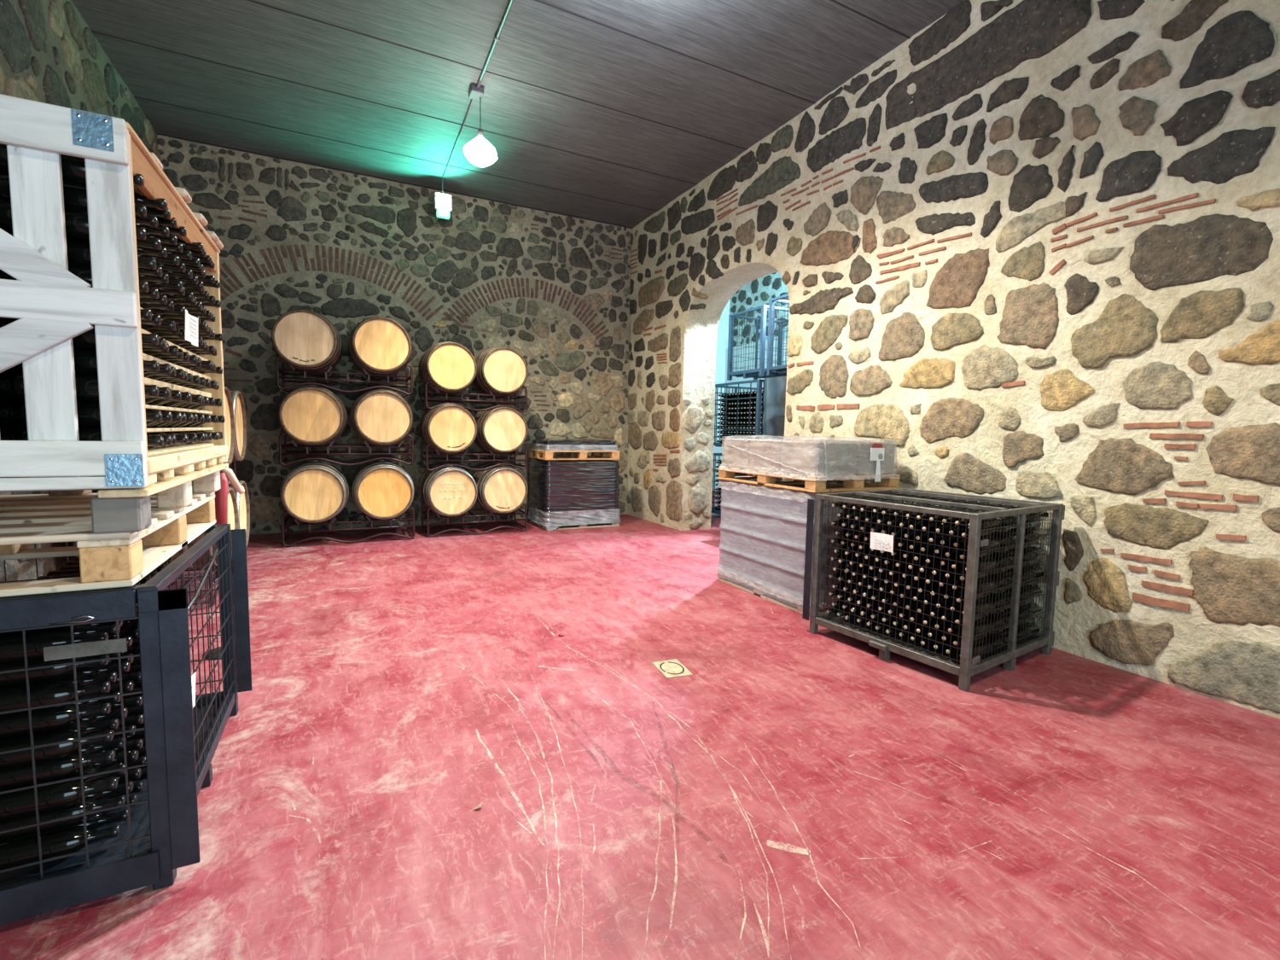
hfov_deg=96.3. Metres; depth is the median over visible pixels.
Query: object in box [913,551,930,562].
wine bottle
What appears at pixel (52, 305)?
crate
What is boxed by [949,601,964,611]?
wine bottle
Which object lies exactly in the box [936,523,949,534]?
wine bottle
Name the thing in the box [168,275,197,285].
wine bottle
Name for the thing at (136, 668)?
wine bottle
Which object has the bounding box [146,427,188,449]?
wine bottle
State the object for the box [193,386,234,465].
barrel
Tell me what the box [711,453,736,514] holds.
cage
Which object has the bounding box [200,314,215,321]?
wine bottle
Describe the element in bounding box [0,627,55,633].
wine bottle
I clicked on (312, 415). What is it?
barrel
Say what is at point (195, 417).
wine bottle
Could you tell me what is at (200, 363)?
wine bottle
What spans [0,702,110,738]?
wine bottle
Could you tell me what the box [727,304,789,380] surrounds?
cage
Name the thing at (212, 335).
wine bottle
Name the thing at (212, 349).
wine bottle
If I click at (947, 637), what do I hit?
wine bottle
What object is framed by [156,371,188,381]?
wine bottle
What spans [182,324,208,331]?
wine bottle
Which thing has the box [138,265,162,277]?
wine bottle
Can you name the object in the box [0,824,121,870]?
wine bottle
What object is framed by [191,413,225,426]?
wine bottle
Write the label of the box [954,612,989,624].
wine bottle
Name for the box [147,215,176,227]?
wine bottle
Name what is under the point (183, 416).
wine bottle
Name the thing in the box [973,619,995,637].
wine bottle
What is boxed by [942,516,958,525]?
wine bottle
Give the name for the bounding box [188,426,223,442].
wine bottle
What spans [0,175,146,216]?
wine bottle
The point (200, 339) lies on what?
wine bottle
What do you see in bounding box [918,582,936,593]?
wine bottle
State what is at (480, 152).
pendant lamp
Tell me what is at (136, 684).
wine bottle
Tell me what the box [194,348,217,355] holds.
wine bottle
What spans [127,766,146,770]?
wine bottle
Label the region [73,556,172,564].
wine bottle
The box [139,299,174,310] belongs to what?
wine bottle
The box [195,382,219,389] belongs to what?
wine bottle
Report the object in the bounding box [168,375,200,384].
wine bottle
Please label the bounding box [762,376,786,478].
load
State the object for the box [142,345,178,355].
wine bottle
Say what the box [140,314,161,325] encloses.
wine bottle
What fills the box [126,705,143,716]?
wine bottle
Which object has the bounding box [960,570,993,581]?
wine bottle
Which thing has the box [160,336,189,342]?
wine bottle
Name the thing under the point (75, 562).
wine bottle
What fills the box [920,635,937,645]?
wine bottle
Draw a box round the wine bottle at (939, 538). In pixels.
[929,532,942,543]
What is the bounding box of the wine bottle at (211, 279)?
[197,274,215,283]
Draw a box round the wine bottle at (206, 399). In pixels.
[173,396,209,407]
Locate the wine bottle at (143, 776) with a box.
[118,769,146,784]
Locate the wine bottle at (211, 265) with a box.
[200,261,214,268]
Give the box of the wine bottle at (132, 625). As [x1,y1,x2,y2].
[120,622,138,630]
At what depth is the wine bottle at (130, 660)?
1.96 m
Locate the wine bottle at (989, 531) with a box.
[961,529,994,537]
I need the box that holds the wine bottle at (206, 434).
[176,430,207,445]
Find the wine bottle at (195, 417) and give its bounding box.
[156,410,197,427]
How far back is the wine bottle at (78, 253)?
1.64 m
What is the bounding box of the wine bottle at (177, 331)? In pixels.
[145,324,180,334]
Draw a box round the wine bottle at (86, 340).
[13,318,159,348]
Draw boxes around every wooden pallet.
[0,490,215,597]
[528,448,619,459]
[529,519,619,530]
[716,567,837,614]
[717,465,899,493]
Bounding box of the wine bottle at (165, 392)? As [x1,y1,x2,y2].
[81,386,170,401]
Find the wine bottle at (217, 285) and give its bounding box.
[202,279,220,288]
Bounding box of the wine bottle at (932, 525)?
[922,521,937,533]
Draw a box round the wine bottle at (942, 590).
[930,585,948,597]
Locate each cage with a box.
[0,523,252,925]
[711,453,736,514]
[713,378,763,447]
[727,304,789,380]
[766,293,789,375]
[802,488,1064,691]
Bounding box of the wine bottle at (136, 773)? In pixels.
[97,768,141,781]
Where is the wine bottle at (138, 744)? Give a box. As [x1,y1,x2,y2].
[102,738,143,754]
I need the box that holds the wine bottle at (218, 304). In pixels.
[201,300,221,308]
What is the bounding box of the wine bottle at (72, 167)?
[0,143,144,186]
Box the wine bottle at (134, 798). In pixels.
[97,794,138,814]
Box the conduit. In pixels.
[442,0,513,177]
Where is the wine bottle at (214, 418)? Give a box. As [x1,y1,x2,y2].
[182,413,218,426]
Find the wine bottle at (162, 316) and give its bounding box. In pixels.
[159,312,188,319]
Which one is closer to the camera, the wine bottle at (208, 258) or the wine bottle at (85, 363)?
the wine bottle at (85, 363)
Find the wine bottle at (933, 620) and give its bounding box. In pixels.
[923,615,938,625]
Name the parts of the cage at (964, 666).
post, frame rail, wire panel, frame rail, frame rail, wire panel, frame rail, wire lid, post, frame rail, hinge plate, frame rail, wire panel, frame rail, wire panel, frame rail, post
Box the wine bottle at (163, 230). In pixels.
[135,223,169,237]
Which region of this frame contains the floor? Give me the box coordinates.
[0,489,1279,959]
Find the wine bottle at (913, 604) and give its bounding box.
[905,599,919,610]
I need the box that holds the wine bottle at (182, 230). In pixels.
[157,224,186,236]
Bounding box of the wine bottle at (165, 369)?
[143,363,171,374]
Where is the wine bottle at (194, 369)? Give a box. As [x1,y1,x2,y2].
[190,362,215,371]
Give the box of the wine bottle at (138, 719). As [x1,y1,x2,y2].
[104,714,143,727]
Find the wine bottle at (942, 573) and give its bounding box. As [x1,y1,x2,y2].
[931,564,948,576]
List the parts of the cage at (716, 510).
frame rail, wire panel, frame rail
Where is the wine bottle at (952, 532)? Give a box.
[948,524,962,535]
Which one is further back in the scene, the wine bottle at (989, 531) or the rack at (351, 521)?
the rack at (351, 521)
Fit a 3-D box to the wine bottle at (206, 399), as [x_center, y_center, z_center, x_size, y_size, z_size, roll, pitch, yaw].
[-1.975,-0.335,2.377,0.303,0.076,0.074,-1,5,-27]
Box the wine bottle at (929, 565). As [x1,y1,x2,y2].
[919,562,935,573]
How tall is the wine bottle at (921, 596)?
0.076 m
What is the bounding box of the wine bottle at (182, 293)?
[157,286,185,296]
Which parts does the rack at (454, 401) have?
cross rail, cross rail, cross rail, cross rail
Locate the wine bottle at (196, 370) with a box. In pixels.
[193,365,216,372]
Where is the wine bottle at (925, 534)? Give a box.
[915,530,932,541]
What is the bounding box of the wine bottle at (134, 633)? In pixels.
[108,628,139,639]
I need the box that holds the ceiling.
[71,0,963,232]
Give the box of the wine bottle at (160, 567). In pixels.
[59,564,165,572]
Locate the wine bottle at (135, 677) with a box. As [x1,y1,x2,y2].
[110,671,141,684]
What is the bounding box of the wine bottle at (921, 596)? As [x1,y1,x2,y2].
[913,592,926,600]
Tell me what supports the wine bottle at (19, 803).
in the cage at (159, 836)
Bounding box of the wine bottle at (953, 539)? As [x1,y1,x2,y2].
[940,534,956,546]
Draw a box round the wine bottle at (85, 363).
[18,348,159,375]
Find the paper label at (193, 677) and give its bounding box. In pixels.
[191,672,196,707]
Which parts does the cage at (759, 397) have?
frame rail, wire panel, frame rail, frame rail, post, wire panel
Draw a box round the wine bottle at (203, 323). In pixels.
[176,320,206,328]
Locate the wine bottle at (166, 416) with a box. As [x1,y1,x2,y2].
[145,411,172,421]
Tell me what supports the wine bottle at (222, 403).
in the crate
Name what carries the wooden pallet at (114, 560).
on the cage at (159, 836)
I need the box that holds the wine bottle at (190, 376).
[162,372,192,383]
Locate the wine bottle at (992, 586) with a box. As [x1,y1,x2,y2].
[976,578,999,594]
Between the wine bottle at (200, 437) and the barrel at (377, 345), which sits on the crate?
the wine bottle at (200, 437)
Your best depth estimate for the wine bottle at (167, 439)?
1.83 m
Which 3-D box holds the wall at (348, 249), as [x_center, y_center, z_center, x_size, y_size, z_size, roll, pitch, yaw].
[-2.980,-1.755,8.450,6.316,4.880,0.072,-1,5,-27]
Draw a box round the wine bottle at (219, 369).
[197,366,222,374]
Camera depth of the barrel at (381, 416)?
7.08 m
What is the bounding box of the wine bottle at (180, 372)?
[145,368,185,379]
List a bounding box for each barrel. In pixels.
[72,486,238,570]
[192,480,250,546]
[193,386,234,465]
[229,390,246,460]
[271,308,343,375]
[277,384,347,445]
[279,460,349,523]
[348,316,412,378]
[349,388,413,445]
[351,459,414,519]
[418,341,477,395]
[418,401,477,453]
[419,463,477,516]
[471,346,528,397]
[471,462,527,513]
[473,404,527,453]
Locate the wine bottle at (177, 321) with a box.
[162,315,200,324]
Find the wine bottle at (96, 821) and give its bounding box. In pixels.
[0,808,127,843]
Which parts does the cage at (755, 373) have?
post, frame rail, wire panel, frame rail, wire panel, frame rail, post, frame rail, wire panel, frame rail, post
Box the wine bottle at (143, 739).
[128,738,145,744]
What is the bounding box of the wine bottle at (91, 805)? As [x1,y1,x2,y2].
[0,795,125,841]
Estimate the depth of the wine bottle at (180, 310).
2.04 m
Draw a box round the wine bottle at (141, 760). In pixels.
[110,756,145,767]
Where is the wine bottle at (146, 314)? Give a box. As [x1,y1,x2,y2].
[139,308,152,320]
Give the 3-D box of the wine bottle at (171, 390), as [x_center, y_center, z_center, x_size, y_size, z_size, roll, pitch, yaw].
[-1.702,-0.285,1.846,0.303,0.076,0.074,-1,5,-27]
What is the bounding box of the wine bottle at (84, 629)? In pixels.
[0,623,120,636]
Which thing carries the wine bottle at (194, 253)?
in the crate
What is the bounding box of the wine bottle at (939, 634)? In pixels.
[927,627,943,637]
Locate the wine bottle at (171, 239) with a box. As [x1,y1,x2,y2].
[146,233,177,244]
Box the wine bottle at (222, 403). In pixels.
[196,402,222,409]
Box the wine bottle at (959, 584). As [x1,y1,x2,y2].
[952,580,965,589]
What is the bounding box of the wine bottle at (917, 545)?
[908,539,925,551]
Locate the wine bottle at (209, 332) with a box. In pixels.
[197,326,211,335]
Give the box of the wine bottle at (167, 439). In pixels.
[146,435,172,445]
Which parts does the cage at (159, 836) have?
rail, frame rail, wire panel, frame rail, rail, hinge plate, wire panel, post, frame rail, wire panel, frame rail, frame rail, frame rail, post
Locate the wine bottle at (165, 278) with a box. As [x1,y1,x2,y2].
[138,273,168,283]
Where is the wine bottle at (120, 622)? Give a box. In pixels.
[86,620,122,626]
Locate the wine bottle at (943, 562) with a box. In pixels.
[941,556,955,567]
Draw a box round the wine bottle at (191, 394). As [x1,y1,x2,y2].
[157,394,191,406]
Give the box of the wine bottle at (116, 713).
[80,707,127,722]
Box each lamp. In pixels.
[433,176,452,219]
[463,97,497,167]
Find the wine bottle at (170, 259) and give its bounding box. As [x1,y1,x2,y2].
[137,254,179,265]
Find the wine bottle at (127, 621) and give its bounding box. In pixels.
[122,618,138,623]
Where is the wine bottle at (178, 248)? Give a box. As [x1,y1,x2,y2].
[161,242,183,252]
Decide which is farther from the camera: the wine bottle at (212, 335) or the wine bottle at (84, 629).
the wine bottle at (212, 335)
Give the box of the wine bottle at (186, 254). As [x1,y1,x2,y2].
[167,250,191,260]
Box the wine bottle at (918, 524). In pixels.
[909,519,926,531]
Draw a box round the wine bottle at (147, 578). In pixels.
[35,573,151,582]
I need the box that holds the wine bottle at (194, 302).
[170,296,197,306]
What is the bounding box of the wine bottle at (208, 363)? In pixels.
[180,360,213,369]
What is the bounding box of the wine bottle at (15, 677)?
[0,654,109,686]
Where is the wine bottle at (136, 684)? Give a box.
[133,680,141,688]
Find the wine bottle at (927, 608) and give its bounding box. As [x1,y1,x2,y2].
[917,604,934,613]
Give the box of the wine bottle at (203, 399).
[171,395,204,407]
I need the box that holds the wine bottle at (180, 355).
[151,349,183,358]
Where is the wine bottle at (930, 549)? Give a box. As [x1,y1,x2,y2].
[920,541,937,553]
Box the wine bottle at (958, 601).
[956,592,989,603]
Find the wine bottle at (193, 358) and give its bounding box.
[166,354,197,364]
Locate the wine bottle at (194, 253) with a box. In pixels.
[183,249,206,257]
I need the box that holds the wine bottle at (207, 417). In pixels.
[174,412,210,426]
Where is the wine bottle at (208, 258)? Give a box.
[192,255,211,263]
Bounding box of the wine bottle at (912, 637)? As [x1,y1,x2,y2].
[910,632,924,640]
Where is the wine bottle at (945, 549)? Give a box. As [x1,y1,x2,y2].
[934,544,948,554]
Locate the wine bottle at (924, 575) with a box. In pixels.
[913,571,928,581]
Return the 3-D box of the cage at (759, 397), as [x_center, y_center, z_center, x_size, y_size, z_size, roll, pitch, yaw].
[1.979,-1.045,9.621,1.116,1.120,1.396,-1,5,-27]
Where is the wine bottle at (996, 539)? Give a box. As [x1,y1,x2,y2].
[966,536,1000,551]
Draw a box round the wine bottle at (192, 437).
[150,427,197,448]
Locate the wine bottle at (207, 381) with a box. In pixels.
[182,378,210,387]
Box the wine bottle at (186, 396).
[145,391,191,405]
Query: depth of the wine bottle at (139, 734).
2.06 m
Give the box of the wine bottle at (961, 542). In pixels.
[953,536,968,549]
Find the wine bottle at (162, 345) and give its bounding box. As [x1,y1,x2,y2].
[73,337,166,349]
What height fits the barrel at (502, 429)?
0.710 m
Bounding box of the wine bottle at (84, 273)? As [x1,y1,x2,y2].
[0,265,149,292]
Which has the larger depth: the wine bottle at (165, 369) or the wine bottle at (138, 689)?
the wine bottle at (138, 689)
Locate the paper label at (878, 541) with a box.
[870,531,893,552]
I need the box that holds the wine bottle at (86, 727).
[0,718,119,741]
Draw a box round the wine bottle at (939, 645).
[933,638,949,649]
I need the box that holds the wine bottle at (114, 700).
[72,691,120,706]
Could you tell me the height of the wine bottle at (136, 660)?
0.076 m
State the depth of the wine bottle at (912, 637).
3.70 m
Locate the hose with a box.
[202,467,244,660]
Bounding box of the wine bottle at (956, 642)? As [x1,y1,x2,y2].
[953,634,986,645]
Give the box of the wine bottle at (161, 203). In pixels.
[62,180,167,209]
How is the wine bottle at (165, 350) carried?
in the crate
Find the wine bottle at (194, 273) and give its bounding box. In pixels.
[192,269,205,277]
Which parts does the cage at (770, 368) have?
post, frame rail, frame rail, wire panel, frame rail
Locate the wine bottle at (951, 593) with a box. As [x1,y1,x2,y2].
[943,588,959,599]
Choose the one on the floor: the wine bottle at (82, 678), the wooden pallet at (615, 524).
the wooden pallet at (615, 524)
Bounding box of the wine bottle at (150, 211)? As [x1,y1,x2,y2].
[145,206,170,218]
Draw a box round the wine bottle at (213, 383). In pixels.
[188,380,216,389]
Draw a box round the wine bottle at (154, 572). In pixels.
[46,569,157,577]
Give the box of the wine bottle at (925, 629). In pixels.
[916,623,931,633]
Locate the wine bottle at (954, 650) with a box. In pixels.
[945,643,960,654]
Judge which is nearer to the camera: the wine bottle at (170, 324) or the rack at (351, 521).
the wine bottle at (170, 324)
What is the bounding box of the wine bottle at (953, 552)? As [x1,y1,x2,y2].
[945,546,964,558]
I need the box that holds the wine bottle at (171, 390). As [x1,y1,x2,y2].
[145,389,171,398]
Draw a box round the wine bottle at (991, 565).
[965,558,999,572]
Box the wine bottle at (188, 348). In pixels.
[183,343,209,350]
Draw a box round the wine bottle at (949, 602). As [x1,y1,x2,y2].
[936,598,954,609]
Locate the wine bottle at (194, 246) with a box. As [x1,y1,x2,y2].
[169,233,203,251]
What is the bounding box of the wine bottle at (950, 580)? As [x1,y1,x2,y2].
[938,577,954,587]
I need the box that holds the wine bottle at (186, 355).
[158,351,189,360]
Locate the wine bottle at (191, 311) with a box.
[186,306,206,314]
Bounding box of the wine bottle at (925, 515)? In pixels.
[916,512,932,522]
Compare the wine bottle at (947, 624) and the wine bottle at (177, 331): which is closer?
the wine bottle at (177, 331)
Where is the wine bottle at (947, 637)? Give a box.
[942,631,955,640]
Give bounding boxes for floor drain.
[651,658,692,678]
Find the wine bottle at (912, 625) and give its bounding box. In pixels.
[903,620,920,630]
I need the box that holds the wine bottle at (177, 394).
[145,389,181,404]
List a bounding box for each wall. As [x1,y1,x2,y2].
[0,0,160,581]
[157,134,631,534]
[626,0,1279,718]
[711,299,730,490]
[722,271,789,453]
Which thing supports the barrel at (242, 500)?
on the rack at (216, 567)
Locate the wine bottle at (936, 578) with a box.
[925,574,942,585]
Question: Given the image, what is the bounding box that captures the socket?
[477,128,482,136]
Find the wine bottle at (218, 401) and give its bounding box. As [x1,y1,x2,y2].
[188,398,221,409]
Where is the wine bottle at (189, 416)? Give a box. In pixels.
[147,410,193,427]
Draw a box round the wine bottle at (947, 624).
[934,619,953,629]
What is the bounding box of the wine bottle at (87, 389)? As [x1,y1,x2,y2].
[14,372,159,401]
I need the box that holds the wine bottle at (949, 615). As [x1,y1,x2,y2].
[941,609,960,621]
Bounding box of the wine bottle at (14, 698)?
[0,680,110,715]
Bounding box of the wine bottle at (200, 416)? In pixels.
[166,411,204,427]
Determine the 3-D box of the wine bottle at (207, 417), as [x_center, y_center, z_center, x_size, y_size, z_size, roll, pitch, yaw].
[-1.934,-0.254,2.333,0.303,0.076,0.074,-1,5,-27]
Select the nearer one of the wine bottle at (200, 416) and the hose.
the wine bottle at (200, 416)
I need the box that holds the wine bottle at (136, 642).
[128,639,139,646]
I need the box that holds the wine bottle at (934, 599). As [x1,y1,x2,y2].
[923,595,939,605]
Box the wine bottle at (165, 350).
[142,342,168,352]
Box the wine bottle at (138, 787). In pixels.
[106,781,144,798]
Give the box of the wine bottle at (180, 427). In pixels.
[180,426,220,442]
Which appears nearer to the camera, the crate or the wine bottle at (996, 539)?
the crate
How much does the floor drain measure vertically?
0.004 m
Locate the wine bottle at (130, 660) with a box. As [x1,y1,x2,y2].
[107,653,133,664]
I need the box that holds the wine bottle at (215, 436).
[169,426,219,444]
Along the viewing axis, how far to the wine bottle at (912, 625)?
3.72 m
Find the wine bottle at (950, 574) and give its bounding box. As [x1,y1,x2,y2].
[944,568,960,579]
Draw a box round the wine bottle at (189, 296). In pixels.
[162,291,193,301]
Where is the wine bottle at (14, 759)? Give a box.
[0,729,114,768]
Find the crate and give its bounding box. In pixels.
[0,93,228,534]
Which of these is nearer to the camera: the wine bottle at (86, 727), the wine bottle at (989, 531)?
the wine bottle at (86, 727)
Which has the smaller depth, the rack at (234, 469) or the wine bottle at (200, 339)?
the wine bottle at (200, 339)
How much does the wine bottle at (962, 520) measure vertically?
0.076 m
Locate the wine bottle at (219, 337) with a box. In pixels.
[198,333,223,341]
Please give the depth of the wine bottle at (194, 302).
2.25 m
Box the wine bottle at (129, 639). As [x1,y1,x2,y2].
[108,635,132,646]
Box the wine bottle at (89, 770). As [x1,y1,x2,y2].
[0,763,125,791]
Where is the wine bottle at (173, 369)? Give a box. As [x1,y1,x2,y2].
[143,366,176,377]
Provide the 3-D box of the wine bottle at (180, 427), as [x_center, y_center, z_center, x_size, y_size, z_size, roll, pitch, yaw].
[-2.069,-0.200,2.567,0.303,0.076,0.074,-1,5,-27]
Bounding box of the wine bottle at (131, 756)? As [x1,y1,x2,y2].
[91,750,138,767]
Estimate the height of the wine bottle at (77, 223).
0.076 m
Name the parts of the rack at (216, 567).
rail, rail, rail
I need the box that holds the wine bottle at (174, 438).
[78,426,176,444]
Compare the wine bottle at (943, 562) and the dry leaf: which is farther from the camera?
the wine bottle at (943, 562)
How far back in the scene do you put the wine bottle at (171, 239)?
1.97 m
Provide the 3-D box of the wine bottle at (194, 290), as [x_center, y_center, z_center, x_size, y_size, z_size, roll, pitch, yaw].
[-1.965,-0.793,2.339,0.303,0.076,0.074,-1,5,-27]
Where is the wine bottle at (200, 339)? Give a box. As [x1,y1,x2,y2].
[168,336,203,345]
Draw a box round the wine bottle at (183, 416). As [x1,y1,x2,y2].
[146,409,186,427]
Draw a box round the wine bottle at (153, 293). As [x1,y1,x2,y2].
[139,287,158,299]
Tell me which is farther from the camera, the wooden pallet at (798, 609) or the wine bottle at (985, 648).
the wooden pallet at (798, 609)
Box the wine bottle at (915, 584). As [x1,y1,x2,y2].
[906,580,923,590]
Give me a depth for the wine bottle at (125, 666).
1.88 m
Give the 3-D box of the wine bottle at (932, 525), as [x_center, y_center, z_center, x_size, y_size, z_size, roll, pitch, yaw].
[1.897,0.300,3.659,0.301,0.076,0.074,-2,6,-33]
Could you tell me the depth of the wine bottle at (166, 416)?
1.85 m
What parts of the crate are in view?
rail, rail, rail, metal plate, metal plate, corner post, board, frame, corner post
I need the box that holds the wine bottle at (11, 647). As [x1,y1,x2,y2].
[0,630,108,663]
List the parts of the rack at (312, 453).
cross rail, cross rail, cross rail, cross rail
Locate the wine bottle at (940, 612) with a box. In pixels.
[930,607,944,616]
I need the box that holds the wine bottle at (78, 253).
[12,235,157,269]
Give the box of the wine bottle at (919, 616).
[909,611,926,622]
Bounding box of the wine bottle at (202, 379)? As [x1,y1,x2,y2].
[176,377,205,386]
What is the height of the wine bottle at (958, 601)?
0.076 m
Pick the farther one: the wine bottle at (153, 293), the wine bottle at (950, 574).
the wine bottle at (950, 574)
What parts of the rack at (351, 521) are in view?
cross rail, cross rail, cross rail, cross rail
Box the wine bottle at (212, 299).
[196,295,215,303]
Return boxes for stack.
[0,170,27,440]
[714,459,742,509]
[716,390,764,442]
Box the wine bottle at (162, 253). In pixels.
[136,246,167,257]
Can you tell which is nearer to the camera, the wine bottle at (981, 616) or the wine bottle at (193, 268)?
the wine bottle at (193, 268)
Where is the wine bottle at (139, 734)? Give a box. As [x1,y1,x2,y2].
[113,729,145,741]
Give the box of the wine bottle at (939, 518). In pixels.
[929,514,945,523]
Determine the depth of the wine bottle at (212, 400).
2.51 m
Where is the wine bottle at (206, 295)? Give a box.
[192,290,209,299]
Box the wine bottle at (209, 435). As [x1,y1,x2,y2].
[161,426,211,445]
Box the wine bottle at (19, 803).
[0,777,118,820]
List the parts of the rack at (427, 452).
cross rail, cross rail, cross rail, cross rail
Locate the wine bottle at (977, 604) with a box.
[962,599,995,616]
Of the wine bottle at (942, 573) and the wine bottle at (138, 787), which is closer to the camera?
the wine bottle at (138, 787)
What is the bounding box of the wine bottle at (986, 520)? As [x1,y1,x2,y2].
[968,517,1002,529]
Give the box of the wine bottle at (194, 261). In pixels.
[179,257,200,267]
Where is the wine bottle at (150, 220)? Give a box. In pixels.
[134,215,157,226]
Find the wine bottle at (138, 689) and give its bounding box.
[122,687,142,698]
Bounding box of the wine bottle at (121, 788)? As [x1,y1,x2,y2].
[86,780,133,800]
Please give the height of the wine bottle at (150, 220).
0.076 m
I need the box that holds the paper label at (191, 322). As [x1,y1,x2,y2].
[185,308,197,346]
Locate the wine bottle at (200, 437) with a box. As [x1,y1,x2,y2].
[165,430,205,447]
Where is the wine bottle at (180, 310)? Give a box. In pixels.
[149,305,185,315]
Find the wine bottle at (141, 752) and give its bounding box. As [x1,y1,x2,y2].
[116,746,145,756]
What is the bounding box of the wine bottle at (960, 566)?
[951,558,966,570]
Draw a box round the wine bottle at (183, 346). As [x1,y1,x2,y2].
[178,339,205,348]
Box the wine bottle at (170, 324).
[140,320,175,331]
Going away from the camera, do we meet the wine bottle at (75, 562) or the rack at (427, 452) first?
the wine bottle at (75, 562)
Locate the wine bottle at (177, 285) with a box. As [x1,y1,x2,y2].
[145,279,182,290]
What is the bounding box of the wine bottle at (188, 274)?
[162,268,192,279]
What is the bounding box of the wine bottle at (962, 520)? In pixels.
[954,517,969,527]
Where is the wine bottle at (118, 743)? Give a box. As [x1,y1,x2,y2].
[75,737,126,754]
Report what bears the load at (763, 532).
on the wooden pallet at (798, 609)
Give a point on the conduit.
(475, 91)
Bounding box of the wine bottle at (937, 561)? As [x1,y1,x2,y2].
[925,553,942,564]
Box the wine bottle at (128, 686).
[94,680,133,695]
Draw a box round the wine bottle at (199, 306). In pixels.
[174,301,202,310]
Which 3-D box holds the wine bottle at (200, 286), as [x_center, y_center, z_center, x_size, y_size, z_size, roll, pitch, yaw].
[-1.907,-0.785,2.256,0.303,0.076,0.074,-1,5,-27]
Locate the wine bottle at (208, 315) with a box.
[188,310,212,318]
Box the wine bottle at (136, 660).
[129,657,140,665]
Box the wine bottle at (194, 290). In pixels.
[184,287,204,294]
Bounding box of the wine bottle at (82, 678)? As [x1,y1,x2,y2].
[0,670,116,689]
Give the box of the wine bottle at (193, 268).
[185,263,203,272]
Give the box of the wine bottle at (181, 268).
[156,261,186,272]
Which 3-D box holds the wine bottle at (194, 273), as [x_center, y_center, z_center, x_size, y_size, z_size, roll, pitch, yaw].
[-1.979,-0.872,2.364,0.303,0.076,0.074,-1,5,-27]
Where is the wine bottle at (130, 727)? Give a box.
[92,725,136,738]
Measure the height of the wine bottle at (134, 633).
0.076 m
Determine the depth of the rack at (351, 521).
7.21 m
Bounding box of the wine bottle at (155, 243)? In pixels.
[66,237,161,250]
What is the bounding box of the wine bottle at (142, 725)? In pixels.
[120,721,144,728]
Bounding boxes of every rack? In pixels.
[102,460,236,480]
[177,556,232,605]
[275,355,413,397]
[278,432,413,465]
[281,506,414,546]
[419,380,527,413]
[420,442,527,471]
[421,502,526,537]
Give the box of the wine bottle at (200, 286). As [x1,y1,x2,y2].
[182,280,203,290]
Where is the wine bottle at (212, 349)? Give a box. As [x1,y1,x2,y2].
[188,345,215,353]
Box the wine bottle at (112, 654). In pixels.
[82,652,117,657]
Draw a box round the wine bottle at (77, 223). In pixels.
[0,200,146,239]
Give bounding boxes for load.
[527,458,620,530]
[529,437,617,450]
[717,478,863,610]
[723,438,895,482]
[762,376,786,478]
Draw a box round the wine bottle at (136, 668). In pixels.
[116,663,140,674]
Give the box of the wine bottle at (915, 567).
[907,559,922,570]
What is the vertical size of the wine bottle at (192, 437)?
0.076 m
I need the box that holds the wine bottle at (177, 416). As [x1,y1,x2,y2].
[145,408,181,425]
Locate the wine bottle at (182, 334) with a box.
[155,328,185,338]
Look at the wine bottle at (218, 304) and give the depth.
2.66 m
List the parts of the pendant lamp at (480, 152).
cord, lamp shade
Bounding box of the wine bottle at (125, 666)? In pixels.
[76,661,130,674]
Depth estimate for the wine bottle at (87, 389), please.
1.65 m
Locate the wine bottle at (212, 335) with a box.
[197,330,215,337]
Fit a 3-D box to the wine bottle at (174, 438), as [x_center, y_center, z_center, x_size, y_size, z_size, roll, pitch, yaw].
[-1.698,-0.133,1.862,0.303,0.076,0.074,-1,5,-27]
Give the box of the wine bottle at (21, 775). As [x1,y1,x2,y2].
[0,750,115,790]
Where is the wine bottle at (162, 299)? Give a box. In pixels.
[139,294,167,305]
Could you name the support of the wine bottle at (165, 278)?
in the crate
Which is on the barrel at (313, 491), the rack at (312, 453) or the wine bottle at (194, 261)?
the rack at (312, 453)
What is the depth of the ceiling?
5.59 m
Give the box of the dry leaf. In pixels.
[473,802,482,809]
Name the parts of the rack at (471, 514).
cross rail, cross rail, cross rail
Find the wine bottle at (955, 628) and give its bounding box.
[947,622,962,633]
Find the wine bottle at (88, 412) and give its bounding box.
[20,401,162,427]
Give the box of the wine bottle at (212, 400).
[181,397,215,408]
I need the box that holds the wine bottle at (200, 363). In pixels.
[174,357,202,366]
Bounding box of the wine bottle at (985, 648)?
[960,640,993,657]
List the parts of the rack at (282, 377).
cross rail, cross rail, cross rail, cross rail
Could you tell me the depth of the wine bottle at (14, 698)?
1.68 m
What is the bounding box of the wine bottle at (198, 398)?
[159,394,202,407]
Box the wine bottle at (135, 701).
[110,695,142,709]
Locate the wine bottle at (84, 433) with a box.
[21,427,163,447]
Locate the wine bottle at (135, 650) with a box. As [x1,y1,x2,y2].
[110,645,139,656]
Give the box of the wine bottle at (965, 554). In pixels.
[959,549,993,559]

